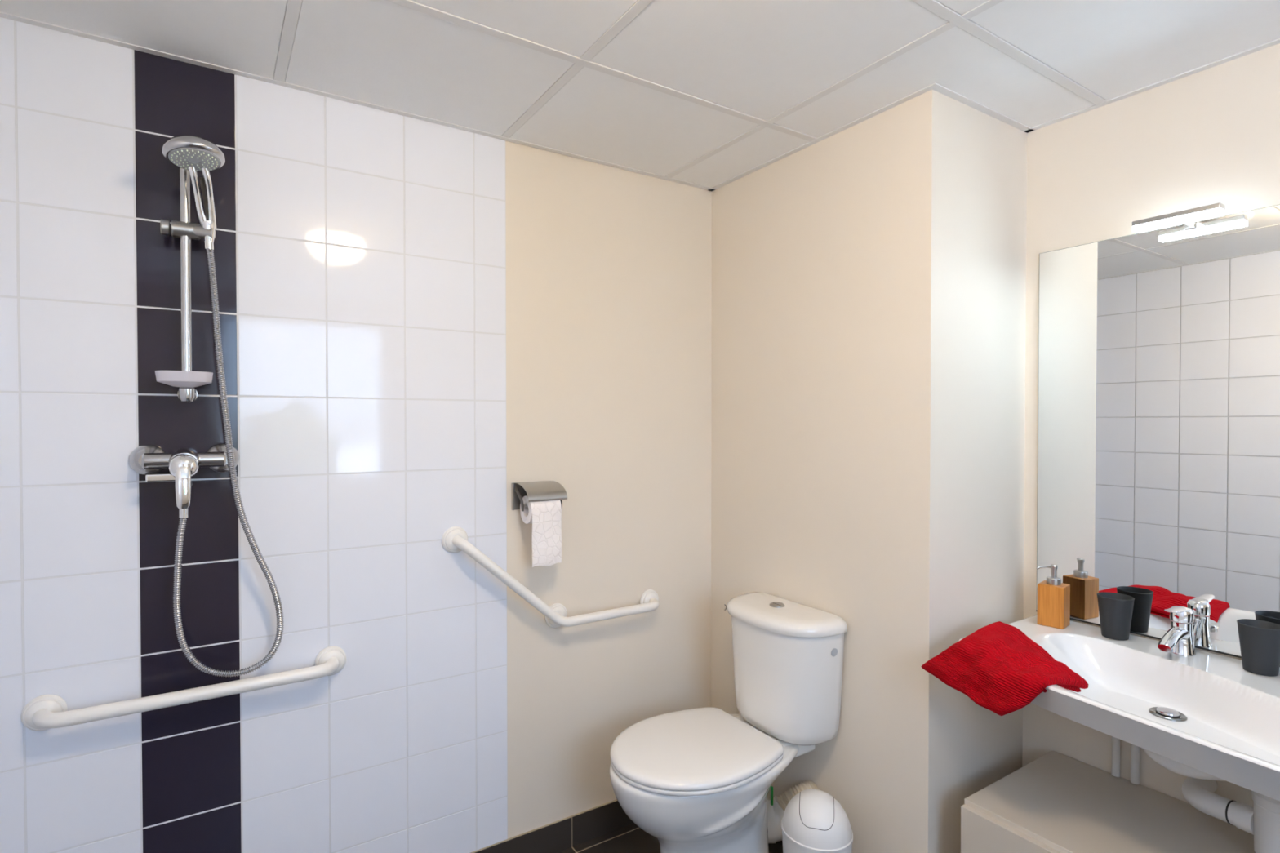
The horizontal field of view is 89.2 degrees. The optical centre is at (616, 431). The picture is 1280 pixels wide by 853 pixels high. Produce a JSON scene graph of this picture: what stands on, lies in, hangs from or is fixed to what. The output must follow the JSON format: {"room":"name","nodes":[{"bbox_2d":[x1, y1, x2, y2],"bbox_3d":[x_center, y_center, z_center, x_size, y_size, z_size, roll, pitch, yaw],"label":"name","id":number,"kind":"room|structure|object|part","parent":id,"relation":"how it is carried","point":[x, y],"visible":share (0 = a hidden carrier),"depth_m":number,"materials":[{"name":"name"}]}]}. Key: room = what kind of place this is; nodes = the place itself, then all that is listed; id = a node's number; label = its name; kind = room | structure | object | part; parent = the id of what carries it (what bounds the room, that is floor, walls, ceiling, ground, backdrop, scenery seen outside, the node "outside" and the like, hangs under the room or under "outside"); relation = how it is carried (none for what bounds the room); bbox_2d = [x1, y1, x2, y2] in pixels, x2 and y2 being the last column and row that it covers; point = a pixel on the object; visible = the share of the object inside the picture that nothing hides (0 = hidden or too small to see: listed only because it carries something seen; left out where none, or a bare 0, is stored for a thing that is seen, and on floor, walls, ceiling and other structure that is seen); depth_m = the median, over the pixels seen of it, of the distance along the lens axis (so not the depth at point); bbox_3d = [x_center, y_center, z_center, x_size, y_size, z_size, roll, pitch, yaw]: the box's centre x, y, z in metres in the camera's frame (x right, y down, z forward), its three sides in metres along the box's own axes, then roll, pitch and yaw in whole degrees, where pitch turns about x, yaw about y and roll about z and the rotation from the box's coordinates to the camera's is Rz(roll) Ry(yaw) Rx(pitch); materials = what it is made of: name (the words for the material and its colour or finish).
{"room":"accessible bathroom","nodes":[
{"label":"accessible bathroom","id":0,"kind":"room"},
{"bbox_2d":[0,17,711,852],"bbox_3d":[-0.326,0.182,2.035,2.657,2.311,0.120,-1,1,-32],"label":"wall","id":1,"kind":"structure","parent":0,"point":[421,321],"depth_m":1.70,"materials":[{"name":"white tile"}]},
{"bbox_2d":[21,645,346,731],"bbox_3d":[-0.970,0.604,1.516,0.646,0.076,0.082,-1,1,-32],"label":"grab rail","id":2,"kind":"object","parent":1,"relation":"attached to","point":[45,712],"visible":1,"depth_m":1.45,"materials":[{"name":"white plastic"}]},
{"bbox_2d":[128,443,239,509],"bbox_3d":[-0.978,0.099,1.472,0.216,0.139,0.132,-1,1,-32],"label":"shower mixer","id":3,"kind":"object","parent":1,"relation":"attached to","point":[148,460],"visible":0.95,"depth_m":1.45,"materials":[{"name":"silver metal"}]},
{"bbox_3d":[-1.012,0.103,1.448,0.062,0.017,0.019,-1,1,-32],"label":"spout","id":4,"kind":"part","parent":3,"relation":"part of","materials":[{"name":"silver metal"}]},
{"bbox_3d":[-0.952,0.121,1.426,0.029,0.095,0.024,-1,1,-32],"label":"lever","id":5,"kind":"part","parent":3,"relation":"part of","materials":[{"name":"silver metal"}]},
{"bbox_2d":[173,240,284,677],"bbox_3d":[-0.903,0.073,1.513,0.224,1.015,0.046,-1,1,-32],"label":"shower hose","id":6,"kind":"object","parent":3,"relation":"attached to","point":[208,246],"visible":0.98,"depth_m":1.49,"materials":[{"name":"silver metal"}]},
{"bbox_2d":[155,167,215,402],"bbox_3d":[-0.983,-0.358,1.480,0.118,0.585,0.106,-1,1,-32],"label":"shower rail","id":7,"kind":"object","parent":1,"relation":"attached to","point":[185,379],"visible":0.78,"depth_m":1.47,"materials":[{"name":"silver metal"}]},
{"bbox_3d":[-1.012,-0.458,1.456,0.017,0.035,0.035,-1,1,-32],"label":"clamp knob","id":8,"kind":"part","parent":7,"relation":"part of","materials":[{"name":"silver metal"}]},
{"bbox_3d":[-0.981,-0.118,1.473,0.110,0.034,0.086,-1,1,-32],"label":"soap dish","id":9,"kind":"part","parent":7,"relation":"part of","materials":[{"name":"white plastic"}]},
{"bbox_2d":[162,135,225,243],"bbox_3d":[-0.922,-0.528,1.418,0.114,0.196,0.154,-1,1,-32],"label":"shower","id":10,"kind":"object","parent":7,"relation":"attached to","point":[193,153],"visible":1,"depth_m":1.41,"materials":[{"name":"silver metal"}]},
{"bbox_3d":[-0.937,-0.537,1.448,0.018,0.149,0.085,0,1,-7],"label":"handle arm","id":11,"kind":"part","parent":10,"relation":"part of","materials":[{"name":"silver metal"}]},
{"bbox_3d":[-0.934,-0.455,1.486,0.027,0.048,0.027,-1,1,-32],"label":"handle","id":12,"kind":"part","parent":10,"relation":"part of","materials":[{"name":"silver metal"}]},
{"bbox_3d":[-0.919,-0.538,1.458,0.022,0.148,0.082,0,1,-13],"label":"handle arm","id":13,"kind":"part","parent":10,"relation":"part of","materials":[{"name":"silver metal"}]},
{"bbox_2d":[511,480,567,511],"bbox_3d":[-0.235,0.197,1.964,0.138,0.082,0.104,-1,1,-32],"label":"toilet roll holder","id":14,"kind":"object","parent":1,"relation":"attached to","point":[544,491],"visible":0.86,"depth_m":1.95,"materials":[{"name":"silver metal"}]},
{"bbox_3d":[-0.294,0.195,1.938,0.005,0.078,0.083,-1,1,-32],"label":"arm","id":15,"kind":"part","parent":14,"relation":"part of","materials":[{"name":"grey metal"}]},
{"bbox_2d":[520,495,561,567],"bbox_3d":[-0.227,0.294,1.949,0.098,0.206,0.089,-1,1,-32],"label":"toilet roll","id":16,"kind":"object","parent":14,"relation":"hanging from","point":[545,517],"visible":0.93,"depth_m":1.91,"materials":[{"name":"white paper"}]},
{"bbox_2d":[441,526,658,627],"bbox_3d":[-0.157,0.448,2.024,0.759,0.352,0.080,-1,1,-32],"label":"grab rail","id":17,"kind":"object","parent":1,"relation":"attached to","point":[455,539],"visible":1,"depth_m":1.94,"materials":[{"name":"white plastic"}]},
{"bbox_2d":[470,799,633,852],"bbox_3d":[-0.492,1.291,1.874,1.987,0.098,0.010,-1,1,-32],"label":"baseboard","id":18,"kind":"structure","parent":1,"relation":"attached to","point":[558,836],"depth_m":2.08,"materials":[{"name":"tile"}]},
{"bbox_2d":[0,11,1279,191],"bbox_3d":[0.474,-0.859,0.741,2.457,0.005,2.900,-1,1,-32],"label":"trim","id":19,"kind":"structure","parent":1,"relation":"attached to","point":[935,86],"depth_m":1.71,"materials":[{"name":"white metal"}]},
{"bbox_2d":[0,0,1279,187],"bbox_3d":[0.474,-0.887,0.740,2.657,0.059,3.100,-1,1,-32],"label":"ceiling","id":20,"kind":"structure","parent":0,"point":[761,59],"depth_m":1.49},
{"bbox_2d":[273,0,1106,177],"bbox_3d":[0.474,-0.859,0.741,2.457,0.005,2.900,-1,1,-32],"label":"ceiling grid","id":21,"kind":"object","parent":20,"relation":"attached to","point":[954,19],"depth_m":1.50,"materials":[{"name":"white metal"}]},
{"bbox_2d":[557,822,782,852],"bbox_3d":[0.475,1.404,0.771,2.657,0.100,3.100,-1,1,-32],"label":"floor","id":22,"kind":"structure","parent":0,"point":[630,838],"depth_m":2.10,"materials":[{"name":"black tile"}]},
{"bbox_2d":[609,591,847,852],"bbox_3d":[0.282,0.936,1.878,0.648,0.805,0.423,-1,1,-32],"label":"toilet","id":23,"kind":"object","parent":22,"relation":"on","point":[699,780],"visible":1,"depth_m":1.84,"materials":[{"name":"white ceramic"}]},
{"bbox_3d":[0.205,0.913,1.844,0.463,0.013,0.397,-1,1,-32],"label":"seat","id":24,"kind":"part","parent":23,"relation":"part of","materials":[{"name":"white plastic"}]},
{"bbox_3d":[0.205,0.894,1.843,0.467,0.025,0.400,-1,1,-32],"label":"lid","id":25,"kind":"part","parent":23,"relation":"part of","materials":[{"name":"white plastic"}]},
{"bbox_3d":[0.244,1.129,1.873,0.576,0.419,0.387,-1,1,-32],"label":"bowl","id":26,"kind":"part","parent":23,"relation":"part of","materials":[{"name":"white ceramic"}]},
{"bbox_3d":[0.483,0.557,1.980,0.194,0.040,0.391,-1,1,-32],"label":"cistern lid","id":27,"kind":"part","parent":23,"relation":"part of","materials":[{"name":"white ceramic"}]},
{"bbox_2d":[767,780,817,843],"bbox_3d":[0.528,1.156,1.972,0.184,0.177,0.113,0,1,3],"label":"drain pipe","id":28,"kind":"object","parent":23,"relation":"attached to","point":[775,812],"visible":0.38,"depth_m":1.95,"materials":[{"name":"white plastic"}]},
{"bbox_2d":[781,789,853,852],"bbox_3d":[0.545,1.164,1.772,0.188,0.353,0.188,-1,1,-32],"label":"waste bin","id":29,"kind":"object","parent":22,"relation":"on","point":[813,820],"visible":1,"depth_m":1.72,"materials":[{"name":"white plastic"}]},
{"bbox_2d":[960,751,1255,852],"bbox_3d":[1.274,1.130,1.363,0.463,0.430,0.863,-1,1,-32],"label":"base cabinet","id":30,"kind":"object","parent":22,"relation":"on","point":[1056,802],"visible":0.94,"depth_m":1.54,"materials":[{"name":"beige paint"}]},
{"bbox_3d":[1.086,1.013,1.244,0.018,0.168,0.862,-1,1,-32],"label":"drawer","id":31,"kind":"part","parent":30,"relation":"part of","materials":[{"name":"beige paint"}]},
{"bbox_2d":[711,89,1026,852],"bbox_3d":[0.774,0.224,2.152,0.472,2.221,0.860,-1,1,-32],"label":"wall column","id":32,"kind":"structure","parent":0,"point":[868,279],"depth_m":1.83,"materials":[{"name":"beige paint"}]},
{"bbox_2d":[1022,43,1279,807],"bbox_3d":[1.585,0.189,1.390,0.100,2.311,3.000,-1,1,-32],"label":"wall","id":33,"kind":"structure","parent":0,"point":[1211,135],"depth_m":1.68,"materials":[{"name":"beige paint"}]},
{"bbox_2d":[1111,736,1119,777],"bbox_3d":[1.301,0.756,1.698,0.059,0.302,0.021,-1,1,-39],"label":"pipe","id":34,"kind":"object","parent":33,"relation":"attached to","point":[1115,770],"visible":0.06,"depth_m":1.70,"materials":[{"name":"white plastic"}]},
{"bbox_2d":[958,614,1279,800],"bbox_3d":[1.262,0.593,1.255,0.595,0.116,1.103,-1,1,-32],"label":"washbasin","id":35,"kind":"object","parent":33,"relation":"attached to","point":[1203,712],"visible":0.7,"depth_m":1.40,"materials":[{"name":"white ceramic"}]},
{"bbox_2d":[920,621,1088,715],"bbox_3d":[0.933,0.553,1.526,0.299,0.126,0.291,0,1,-22],"label":"towel","id":36,"kind":"object","parent":35,"relation":"on","point":[998,667],"visible":0.99,"depth_m":1.47,"materials":[{"name":"red fabric"}]},
{"bbox_2d":[1036,564,1070,629],"bbox_3d":[1.189,0.446,1.770,0.067,0.163,0.064,-1,1,-42],"label":"soap dispenser","id":37,"kind":"object","parent":35,"relation":"on","point":[1053,595],"visible":1,"depth_m":1.75,"materials":[{"name":"brown wood"}]},
{"bbox_3d":[1.192,0.382,1.770,0.018,0.036,0.018,-1,1,-32],"label":"pump stem","id":38,"kind":"part","parent":37,"relation":"part of","materials":[{"name":"silver metal"}]},
{"bbox_2d":[1097,591,1134,640],"bbox_3d":[1.280,0.475,1.667,0.077,0.106,0.077,-1,1,-32],"label":"tumbler","id":39,"kind":"object","parent":35,"relation":"on","point":[1115,610],"visible":1,"depth_m":1.64,"materials":[{"name":"grey plastic"}]},
{"bbox_2d":[1157,605,1200,656],"bbox_3d":[1.329,0.473,1.541,0.146,0.114,0.053,-1,1,-32],"label":"tap","id":40,"kind":"object","parent":35,"relation":"on","point":[1179,639],"visible":1,"depth_m":1.53,"materials":[{"name":"silver metal"}]},
{"bbox_3d":[1.307,0.485,1.527,0.095,0.046,0.038,-1,1,-32],"label":"spout","id":41,"kind":"part","parent":40,"relation":"part of","materials":[{"name":"silver metal"}]},
{"bbox_3d":[1.327,0.425,1.539,0.089,0.018,0.033,-1,1,-32],"label":"lever","id":42,"kind":"part","parent":40,"relation":"part of","materials":[{"name":"silver metal"}]},
{"bbox_3d":[1.389,0.490,1.564,0.026,0.080,0.012,0,1,24],"label":"pop rod","id":43,"kind":"part","parent":40,"relation":"part of","materials":[{"name":"silver metal"}]},
{"bbox_2d":[1141,747,1279,852],"bbox_3d":[1.350,0.775,1.442,0.249,0.247,0.249,-1,1,-32],"label":"trap","id":44,"kind":"object","parent":35,"relation":"attached to","point":[1262,820],"visible":0.57,"depth_m":1.41,"materials":[{"name":"white plastic"}]},
{"bbox_2d":[1182,777,1253,835],"bbox_3d":[1.381,0.841,1.480,0.156,0.060,0.157,-1,1,-32],"label":"outlet","id":45,"kind":"object","parent":44,"relation":"attached to","point":[1198,793],"depth_m":1.45,"materials":[{"name":"white plastic"}]},
{"bbox_2d":[1236,618,1279,676],"bbox_3d":[1.423,0.478,1.434,0.077,0.106,0.077,-1,1,-32],"label":"tumbler","id":46,"kind":"object","parent":35,"relation":"on","point":[1259,640],"visible":1,"depth_m":1.42,"materials":[{"name":"grey plastic"}]},
{"bbox_2d":[1130,743,1139,784],"bbox_3d":[1.323,0.756,1.662,0.059,0.302,0.021,-1,1,-39],"label":"pipe","id":47,"kind":"object","parent":33,"relation":"attached to","point":[1135,750],"visible":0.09,"depth_m":1.67,"materials":[{"name":"white plastic"}]},
{"bbox_2d":[1035,204,1279,657],"bbox_3d":[1.445,0.009,1.511,0.006,1.034,0.858,-1,1,-32],"label":"wall mirror","id":48,"kind":"object","parent":33,"relation":"attached to","point":[1158,420],"visible":1,"depth_m":1.62,"materials":[{"name":"silver mirror"}]},
{"bbox_2d":[1131,202,1225,233],"bbox_3d":[1.355,-0.504,1.556,0.100,0.024,0.166,-1,1,-32],"label":"lamp","id":49,"kind":"object","parent":48,"relation":"attached to","point":[1188,217],"visible":1,"depth_m":1.53,"materials":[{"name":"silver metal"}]},
{"bbox_3d":[1.368,-0.503,1.562,0.072,0.021,0.020,-1,1,-32],"label":"mounting arm","id":50,"kind":"part","parent":49,"relation":"part of","materials":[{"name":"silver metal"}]}
]}

